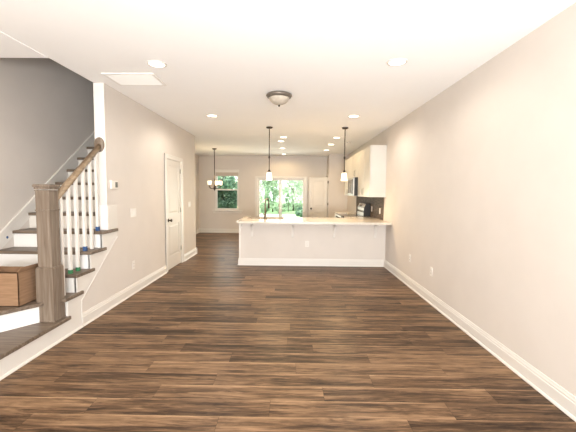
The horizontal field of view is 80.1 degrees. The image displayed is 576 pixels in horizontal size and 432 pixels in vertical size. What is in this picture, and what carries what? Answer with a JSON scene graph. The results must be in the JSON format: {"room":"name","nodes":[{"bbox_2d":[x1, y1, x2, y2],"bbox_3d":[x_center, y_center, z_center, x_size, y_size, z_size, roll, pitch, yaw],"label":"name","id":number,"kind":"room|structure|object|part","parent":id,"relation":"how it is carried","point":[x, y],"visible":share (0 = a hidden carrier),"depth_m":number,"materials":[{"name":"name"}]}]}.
{"room":"living room","nodes":[
{"label":"living room","id":0,"kind":"room"},
{"bbox_2d":[0,58,195,314],"bbox_3d":[-2.790,-1.366,2.878,1.174,5.200,10.110,1,4,1],"label":"wall","id":1,"kind":"structure","parent":0,"point":[138,138],"depth_m":4.68,"materials":[{"name":"beige paint"}]},
{"bbox_2d":[93,83,106,204],"bbox_3d":[-2.257,-0.695,4.129,0.127,1.779,0.016,1,4,1],"label":"trim","id":2,"kind":"structure","parent":1,"relation":"attached to","point":[98,88],"depth_m":4.10,"materials":[{"name":"white paint"}]},
{"bbox_2d":[99,205,107,229],"bbox_3d":[-2.260,0.019,4.168,0.136,0.300,0.004,1,4,1],"label":"trim","id":3,"kind":"structure","parent":1,"relation":"attached to","point":[103,209],"depth_m":4.17,"materials":[{"name":"white paint"}]},
{"bbox_2d":[108,205,117,229],"bbox_3d":[-2.198,0.011,4.294,0.010,0.300,0.218,1,4,1],"label":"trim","id":4,"kind":"structure","parent":1,"relation":"attached to","point":[112,209],"depth_m":4.28,"materials":[{"name":"white paint"}]},
{"bbox_2d":[110,180,117,188],"bbox_3d":[-2.185,-0.393,4.302,0.028,0.105,0.160,1,4,1],"label":"thermostat","id":5,"kind":"object","parent":1,"relation":"attached to","point":[113,184],"visible":1,"depth_m":4.27,"materials":[{"name":"white plastic"}]},
{"bbox_2d":[131,208,135,216],"bbox_3d":[-2.192,-0.048,4.862,0.010,0.120,0.164,1,4,1],"label":"light switch","id":6,"kind":"object","parent":1,"relation":"attached to","point":[133,210],"visible":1,"depth_m":4.85,"materials":[{"name":"white plastic"}]},
{"bbox_2d":[83,248,196,325],"bbox_3d":[-2.710,0.962,5.905,1.081,0.142,4.442,1,4,1],"label":"baseboard","id":7,"kind":"structure","parent":1,"relation":"attached to","point":[93,313],"depth_m":4.57,"materials":[{"name":"white paint"}]},
{"bbox_2d":[164,153,183,271],"bbox_3d":[-2.207,-0.074,6.571,0.184,2.128,0.993,1,4,1],"label":"door","id":8,"kind":"structure","parent":1,"relation":"in","point":[173,165],"depth_m":6.56,"materials":[{"name":"white paint"}]},
{"bbox_2d":[195,154,198,229],"bbox_3d":[-3.252,-0.634,10.111,0.120,2.740,4.450,1,4,1],"label":"wall","id":9,"kind":"structure","parent":0,"point":[196,155],"depth_m":11.97,"materials":[{"name":"beige paint"}]},
{"bbox_2d":[199,155,326,228],"bbox_3d":[-0.581,-0.757,12.264,5.175,2.740,0.160,1,4,1],"label":"wall","id":10,"kind":"structure","parent":0,"point":[249,167],"depth_m":12.14,"materials":[{"name":"beige paint"}]},
{"bbox_2d":[199,228,238,232],"bbox_3d":[-0.915,0.542,12.263,4.535,0.142,0.027,1,4,1],"label":"baseboard","id":11,"kind":"structure","parent":10,"relation":"attached to","point":[202,230],"depth_m":12.28,"materials":[{"name":"white paint"}]},
{"bbox_2d":[212,169,240,213],"bbox_3d":[-2.163,-0.876,12.240,1.080,1.560,0.205,1,4,1],"label":"window","id":12,"kind":"structure","parent":10,"relation":"in","point":[218,172],"depth_m":12.23,"materials":[{"name":"glass"}]},
{"bbox_3d":[-2.172,-0.931,12.284,0.860,1.455,0.110,1,4,1],"label":"frame","id":13,"kind":"part","parent":12,"relation":"part of","materials":[{"name":"white paint"}]},
{"bbox_3d":[-2.175,-0.598,12.284,0.800,0.730,0.035,1,4,1],"label":"sash","id":14,"kind":"part","parent":12,"relation":"part of","materials":[{"name":"glass"}]},
{"bbox_3d":[-2.166,-1.599,12.169,0.850,0.103,0.048,1,4,1],"label":"head rail","id":15,"kind":"part","parent":12,"relation":"part of","materials":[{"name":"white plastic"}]},
{"bbox_2d":[255,176,306,216],"bbox_3d":[-0.250,-0.396,12.267,1.859,2.025,0.156,1,4,1],"label":"door","id":16,"kind":"structure","parent":10,"relation":"in","point":[280,179],"depth_m":12.19,"materials":[{"name":"white paint"}]},
{"bbox_3d":[-0.647,-0.375,12.316,0.860,1.910,0.040,1,4,1],"label":"sliding panel","id":17,"kind":"part","parent":16,"relation":"part of","materials":[{"name":"clear glass"}]},
{"bbox_3d":[0.125,-0.364,12.258,0.905,1.910,0.040,1,4,1],"label":"sliding panel","id":18,"kind":"part","parent":16,"relation":"part of","materials":[{"name":"clear glass"}]},
{"bbox_2d":[309,174,328,217],"bbox_3d":[1.034,-0.384,11.796,0.647,2.090,0.791,1,4,1],"label":"door","id":19,"kind":"structure","parent":10,"relation":"in","point":[318,203],"depth_m":11.45,"materials":[{"name":"white paint"}]},
{"bbox_2d":[0,232,575,431],"bbox_3d":[-0.672,1.161,5.199,5.415,0.120,14.440,1,4,1],"label":"floor","id":20,"kind":"structure","parent":0,"point":[215,343],"depth_m":2.91,"materials":[{"name":"brown wood"}]},
{"bbox_2d":[0,132,117,380],"bbox_3d":[-2.712,-0.369,4.197,1.085,3.031,5.265,1,4,1],"label":"staircase","id":21,"kind":"structure","parent":20,"relation":"on","point":[23,338],"depth_m":3.79,"materials":[{"name":"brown wood"}]},
{"bbox_2d":[0,263,37,306],"bbox_3d":[-2.635,0.639,3.260,0.445,0.362,0.270,1,4,1],"label":"cardboard box","id":22,"kind":"object","parent":21,"relation":"on","point":[17,283],"visible":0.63,"depth_m":3.15,"materials":[{"name":"brown cardboard"}]},
{"bbox_3d":[-2.214,1.248,2.688,0.018,0.021,1.985,1,4,1],"label":"shoe moulding","id":23,"kind":"part","parent":21,"relation":"part of","materials":[{"name":"white paint"}]},
{"bbox_3d":[-3.231,-0.694,4.914,0.023,2.489,3.210,1,4,1],"label":"cap moulding","id":24,"kind":"part","parent":21,"relation":"part of","materials":[{"name":"white paint"}]},
{"bbox_2d":[32,137,104,321],"bbox_3d":[-2.304,0.038,3.692,0.180,1.904,0.956,1,4,1],"label":"stair railing","id":25,"kind":"object","parent":21,"relation":"on","point":[50,271],"visible":1,"depth_m":3.35,"materials":[{"name":"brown wood"}]},
{"bbox_3d":[-2.316,0.384,3.322,0.164,1.264,0.164,1,4,1],"label":"newel post","id":26,"kind":"part","parent":25,"relation":"part of","materials":[{"name":"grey wood"}]},
{"bbox_3d":[-2.270,-0.499,3.723,0.068,0.688,0.793,1,4,1],"label":"handrail","id":27,"kind":"part","parent":25,"relation":"part of","materials":[{"name":"brown wood"}]},
{"bbox_3d":[-2.205,0.725,4.042,0.015,0.879,0.787,1,4,1],"label":"edge moulding","id":28,"kind":"part","parent":21,"relation":"part of","materials":[{"name":"white paint"}]},
{"bbox_2d":[238,223,385,266],"bbox_3d":[0.468,0.544,7.068,2.943,0.876,1.022,1,4,1],"label":"kitchen island","id":29,"kind":"object","parent":20,"relation":"on","point":[346,245],"visible":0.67,"depth_m":6.83,"materials":[{"name":"beige paint"}]},
{"bbox_3d":[0.449,0.923,6.899,2.916,0.142,0.147,1,4,1],"label":"trim","id":30,"kind":"part","parent":29,"relation":"part of","materials":[{"name":"white paint"}]},
{"bbox_2d":[236,216,391,224],"bbox_3d":[0.494,0.073,7.250,2.904,0.038,1.725,1,4,1],"label":"countertop","id":31,"kind":"structure","parent":29,"relation":"on","point":[355,220],"depth_m":6.64,"materials":[{"name":"beige stone"}]},
{"bbox_2d":[261,198,269,218],"bbox_3d":[-0.442,-0.155,7.029,0.114,0.429,0.257,4,5,39],"label":"kitchen faucet","id":32,"kind":"object","parent":31,"relation":"on","point":[264,214],"visible":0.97,"depth_m":6.96,"materials":[{"name":"brown metal"}]},
{"bbox_2d":[336,203,370,217],"bbox_3d":[1.569,0.286,8.503,0.757,1.215,0.760,1,4,1],"label":"range","id":33,"kind":"object","parent":20,"relation":"on","point":[363,208],"visible":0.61,"depth_m":8.23,"materials":[{"name":"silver metal"}]},
{"bbox_2d":[337,214,361,216],"bbox_3d":[1.603,-0.019,8.482,0.695,0.017,0.760,1,4,1],"label":"cooktop","id":34,"kind":"object","parent":33,"relation":"in","point":[338,215],"depth_m":8.34,"materials":[{"name":"white glass"}]},
{"bbox_3d":[1.870,-0.171,8.466,0.165,0.293,0.755,1,4,1],"label":"control panel","id":35,"kind":"part","parent":33,"relation":"part of","materials":[{"name":"silver metal"}]},
{"bbox_3d":[1.638,0.395,9.407,0.654,0.876,1.010,1,4,1],"label":"base cabinet","id":36,"kind":"object","parent":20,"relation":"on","visible":0},
{"bbox_2d":[334,212,356,213],"bbox_3d":[1.650,-0.062,9.378,0.639,0.038,1.025,1,4,1],"label":"countertop","id":37,"kind":"structure","parent":36,"relation":"on","point":[334,212],"depth_m":9.58,"materials":[{"name":"beige stone"}]},
{"bbox_2d":[0,0,575,155],"bbox_3d":[-0.633,-2.916,4.919,5.415,2.586,14.440,1,4,1],"label":"ceiling","id":38,"kind":"structure","parent":0,"point":[223,58],"depth_m":3.13,"materials":[{"name":"white paint"}]},
{"bbox_2d":[101,73,166,85],"bbox_3d":[-1.747,-1.562,3.926,0.565,0.012,0.410,1,4,1],"label":"ceiling vent","id":39,"kind":"object","parent":38,"relation":"in","point":[122,79],"visible":1,"depth_m":3.90,"materials":[{"name":"white metal"}]},
{"bbox_2d":[146,60,166,67],"bbox_3d":[-1.320,-1.526,3.448,0.196,0.010,0.196,1,4,1],"label":"recessed light","id":40,"kind":"object","parent":38,"relation":"in","point":[154,63],"visible":1,"depth_m":3.44,"materials":[{"name":"white plastic"}]},
{"bbox_2d":[206,114,217,116],"bbox_3d":[-1.275,-1.685,5.762,0.196,0.010,0.196,1,4,1],"label":"recessed light","id":41,"kind":"object","parent":38,"relation":"in","point":[208,115],"visible":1,"depth_m":5.73,"materials":[{"name":"white plastic"}]},
{"bbox_2d":[207,148,222,190],"bbox_3d":[-2.188,-1.378,10.210,0.452,1.250,0.438,1,4,1],"label":"chandelier","id":42,"kind":"object","parent":38,"relation":"hanging from","point":[216,183],"visible":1,"depth_m":10.17,"materials":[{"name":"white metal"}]},
{"bbox_3d":[-2.186,-1.417,10.191,0.023,1.110,0.024,1,4,1],"label":"stem","id":43,"kind":"part","parent":42,"relation":"part of","materials":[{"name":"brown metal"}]},
{"bbox_2d":[266,126,272,179],"bbox_3d":[-0.369,-1.232,6.766,0.132,1.035,0.132,1,4,1],"label":"pendant light","id":44,"kind":"object","parent":38,"relation":"hanging from","point":[269,174],"visible":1,"depth_m":6.75,"materials":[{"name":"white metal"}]},
{"bbox_3d":[-0.373,-0.792,6.796,0.132,0.153,0.132,1,4,1],"label":"lamp shade","id":45,"kind":"part","parent":44,"relation":"part of","materials":[{"name":"white glass"}]},
{"bbox_3d":[-0.369,-1.304,6.761,0.016,0.830,0.017,1,4,1],"label":"rod","id":46,"kind":"part","parent":44,"relation":"part of","materials":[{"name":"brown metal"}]},
{"bbox_2d":[266,91,291,106],"bbox_3d":[-0.116,-1.508,4.469,0.340,0.164,0.340,1,4,1],"label":"light","id":47,"kind":"object","parent":38,"relation":"attached to","point":[278,98],"visible":1,"depth_m":4.37,"materials":[{"name":"white glass"}]},
{"bbox_3d":[-0.116,-1.496,4.470,0.272,0.096,0.272,1,4,1],"label":"lamp shade","id":48,"kind":"part","parent":47,"relation":"part of","materials":[{"name":"white glass"}]},
{"bbox_2d":[341,127,348,180],"bbox_3d":[1.115,-1.217,6.751,0.132,1.035,0.132,1,4,1],"label":"pendant light","id":49,"kind":"object","parent":38,"relation":"hanging from","point":[344,174],"visible":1,"depth_m":6.74,"materials":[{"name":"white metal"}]},
{"bbox_3d":[1.111,-0.777,6.781,0.132,0.153,0.132,1,4,1],"label":"lamp shade","id":50,"kind":"part","parent":49,"relation":"part of","materials":[{"name":"white glass"}]},
{"bbox_3d":[1.116,-1.289,6.746,0.016,0.830,0.017,1,4,1],"label":"rod","id":51,"kind":"part","parent":49,"relation":"part of","materials":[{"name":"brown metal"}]},
{"bbox_2d":[387,58,407,65],"bbox_3d":[1.064,-1.496,3.339,0.196,0.010,0.196,1,4,1],"label":"recessed light","id":52,"kind":"object","parent":38,"relation":"in","point":[397,61],"visible":1,"depth_m":3.33,"materials":[{"name":"white plastic"}]},
{"bbox_2d":[327,154,347,217],"bbox_3d":[1.681,-0.706,11.827,0.640,2.740,0.670,1,4,1],"label":"wall","id":53,"kind":"structure","parent":0,"point":[336,200],"depth_m":11.48,"materials":[{"name":"beige paint"}]},
{"bbox_2d":[347,2,575,396],"bbox_3d":[1.989,-0.239,5.074,0.120,2.740,14.440,1,4,1],"label":"wall","id":54,"kind":"structure","parent":0,"point":[481,175],"depth_m":3.03,"materials":[{"name":"beige paint"}]},
{"bbox_2d":[344,156,352,195],"bbox_3d":[1.804,-1.069,9.415,0.353,1.032,1.230,1,4,1],"label":"upper cabinet","id":55,"kind":"object","parent":54,"relation":"attached to","point":[348,163],"visible":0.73,"depth_m":9.44,"materials":[{"name":"white paint"}]},
{"bbox_3d":[1.668,-1.091,9.723,0.018,1.024,0.611,1,4,1],"label":"door","id":56,"kind":"part","parent":55,"relation":"part of","materials":[{"name":"white paint"}]},
{"bbox_3d":[1.662,-1.049,9.110,0.018,1.024,0.611,1,4,1],"label":"door","id":57,"kind":"part","parent":55,"relation":"part of","materials":[{"name":"white paint"}]},
{"bbox_2d":[352,152,358,176],"bbox_3d":[1.795,-1.225,8.395,0.353,0.580,0.775,1,4,1],"label":"upper cabinet","id":58,"kind":"object","parent":54,"relation":"attached to","point":[355,157],"visible":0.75,"depth_m":8.36,"materials":[{"name":"white paint"}]},
{"bbox_2d":[348,177,357,195],"bbox_3d":[1.725,-0.718,8.433,0.483,0.432,0.760,1,4,1],"label":"microwave","id":59,"kind":"object","parent":58,"relation":"attached to","point":[352,182],"visible":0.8,"depth_m":8.07,"materials":[{"name":"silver metal"}]},
{"bbox_3d":[1.658,-1.240,8.589,0.018,0.572,0.384,1,4,1],"label":"door","id":60,"kind":"part","parent":58,"relation":"part of","materials":[{"name":"white paint"}]},
{"bbox_3d":[1.654,-1.214,8.203,0.018,0.572,0.384,1,4,1],"label":"door","id":61,"kind":"part","parent":58,"relation":"part of","materials":[{"name":"white paint"}]},
{"bbox_2d":[356,196,383,219],"bbox_3d":[1.956,-0.247,8.417,0.012,0.468,2.910,1,4,1],"label":"backsplash","id":62,"kind":"structure","parent":54,"relation":"attached to","point":[376,203],"depth_m":7.69,"materials":[{"name":"brown tile"}]},
{"bbox_2d":[358,145,386,196],"bbox_3d":[1.782,-0.931,7.412,0.353,1.032,1.215,1,4,1],"label":"upper cabinet","id":63,"kind":"object","parent":54,"relation":"attached to","point":[372,159],"visible":1,"depth_m":6.83,"materials":[{"name":"white paint"}]},
{"bbox_3d":[1.647,-0.954,7.717,0.018,1.024,0.604,1,4,1],"label":"door","id":64,"kind":"part","parent":63,"relation":"part of","materials":[{"name":"white paint"}]},
{"bbox_3d":[1.640,-0.912,7.111,0.018,1.024,0.604,1,4,1],"label":"door","id":65,"kind":"part","parent":63,"relation":"part of","materials":[{"name":"white paint"}]},
{"bbox_2d":[384,260,575,421],"bbox_3d":[1.874,1.242,2.460,0.027,0.142,8.778,1,4,1],"label":"baseboard","id":66,"kind":"structure","parent":54,"relation":"attached to","point":[561,398],"depth_m":2.99,"materials":[{"name":"white paint"}]},
{"label":"outside","id":67,"kind":"structure","parent":0,"visible":0},
{"bbox_2d":[260,202,301,216],"bbox_3d":[0.373,-0.699,36.285,60.000,0.350,47.500,1,4,1],"label":"ground","id":68,"kind":"structure","parent":67,"point":[287,211],"depth_m":27.61,"materials":[{"name":"green plant"}]},
{"bbox_2d":[218,176,236,207],"bbox_3d":[-3.941,-1.396,20.573,2.869,3.169,2.282,1,4,1],"label":"leafy tree","id":69,"kind":"object","parent":68,"relation":"on","point":[229,182],"visible":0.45,"depth_m":20.05,"materials":[{"name":"green plant"}]},
{"bbox_2d":[260,184,263,206],"bbox_3d":[-2.790,-1.834,30.470,1.491,2.658,1.355,3,4,27],"label":"leafy tree","id":70,"kind":"object","parent":68,"relation":"on","point":[261,187],"visible":0.24,"depth_m":30.27,"materials":[{"name":"green plant"}]},
{"bbox_2d":[260,202,272,212],"bbox_3d":[-1.679,-0.648,26.002,1.005,0.933,1.009,-3,5,-40],"label":"shrub","id":71,"kind":"object","parent":68,"relation":"on","point":[262,204],"visible":0.77,"depth_m":25.85,"materials":[{"name":"green plant"}]},
{"bbox_2d":[260,180,276,203],"bbox_3d":[-2.366,-3.049,35.392,3.040,4.725,2.544,-1,4,-16],"label":"leafy tree","id":72,"kind":"object","parent":68,"relation":"on","point":[261,181],"visible":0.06,"depth_m":35.42,"materials":[{"name":"green plant"}]},
{"bbox_2d":[264,180,282,211],"bbox_3d":[-1.218,-2.411,28.078,1.554,4.203,1.208,-3,5,-43],"label":"leafy tree","id":73,"kind":"object","parent":68,"relation":"on","point":[270,183],"visible":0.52,"depth_m":27.94,"materials":[{"name":"green plant"}]},
{"bbox_2d":[260,214,295,216],"bbox_3d":[-4.115,-0.040,23.297,9.300,0.030,3.600,1,4,1],"label":"path","id":74,"kind":"structure","parent":68,"relation":"on","point":[261,215],"depth_m":23.45,"materials":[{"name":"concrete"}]},
{"bbox_2d":[274,202,286,213],"bbox_3d":[-0.568,-0.615,26.039,1.035,1.009,0.912,1,4,1],"label":"shrub","id":75,"kind":"object","parent":68,"relation":"on","point":[284,209],"visible":0.62,"depth_m":25.87,"materials":[{"name":"green plant"}]},
{"bbox_2d":[285,192,291,210],"bbox_3d":[0.021,-1.143,27.887,0.576,1.685,0.597,3,5,32],"label":"young tree","id":76,"kind":"object","parent":68,"relation":"on","point":[287,196],"visible":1,"depth_m":27.87,"materials":[{"name":"green plant"}]},
{"bbox_2d":[282,181,302,210],"bbox_3d":[0.521,-2.022,30.320,2.686,3.692,2.147,1,4,1],"label":"leafy tree","id":77,"kind":"object","parent":68,"relation":"on","point":[296,197],"visible":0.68,"depth_m":29.97,"materials":[{"name":"green plant"}]},
{"bbox_2d":[286,181,301,203],"bbox_3d":[1.138,-2.851,36.389,3.327,3.962,2.745,-2,5,-32],"label":"leafy tree","id":78,"kind":"object","parent":68,"relation":"on","point":[291,181],"visible":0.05,"depth_m":35.97,"materials":[{"name":"green plant"}]},
{"bbox_2d":[294,202,302,210],"bbox_3d":[1.030,-0.607,25.969,1.191,0.907,0.935,1,4,1],"label":"shrub","id":79,"kind":"object","parent":68,"relation":"on","point":[297,205],"visible":0.48,"depth_m":25.89,"materials":[{"name":"green plant"}]},
{"bbox_2d":[295,207,302,216],"bbox_3d":[0.881,-0.128,20.246,0.977,0.879,0.931,1,4,1],"label":"shrub","id":80,"kind":"object","parent":68,"relation":"on","point":[298,213],"visible":0.47,"depth_m":20.08,"materials":[{"name":"green plant"}]}
]}

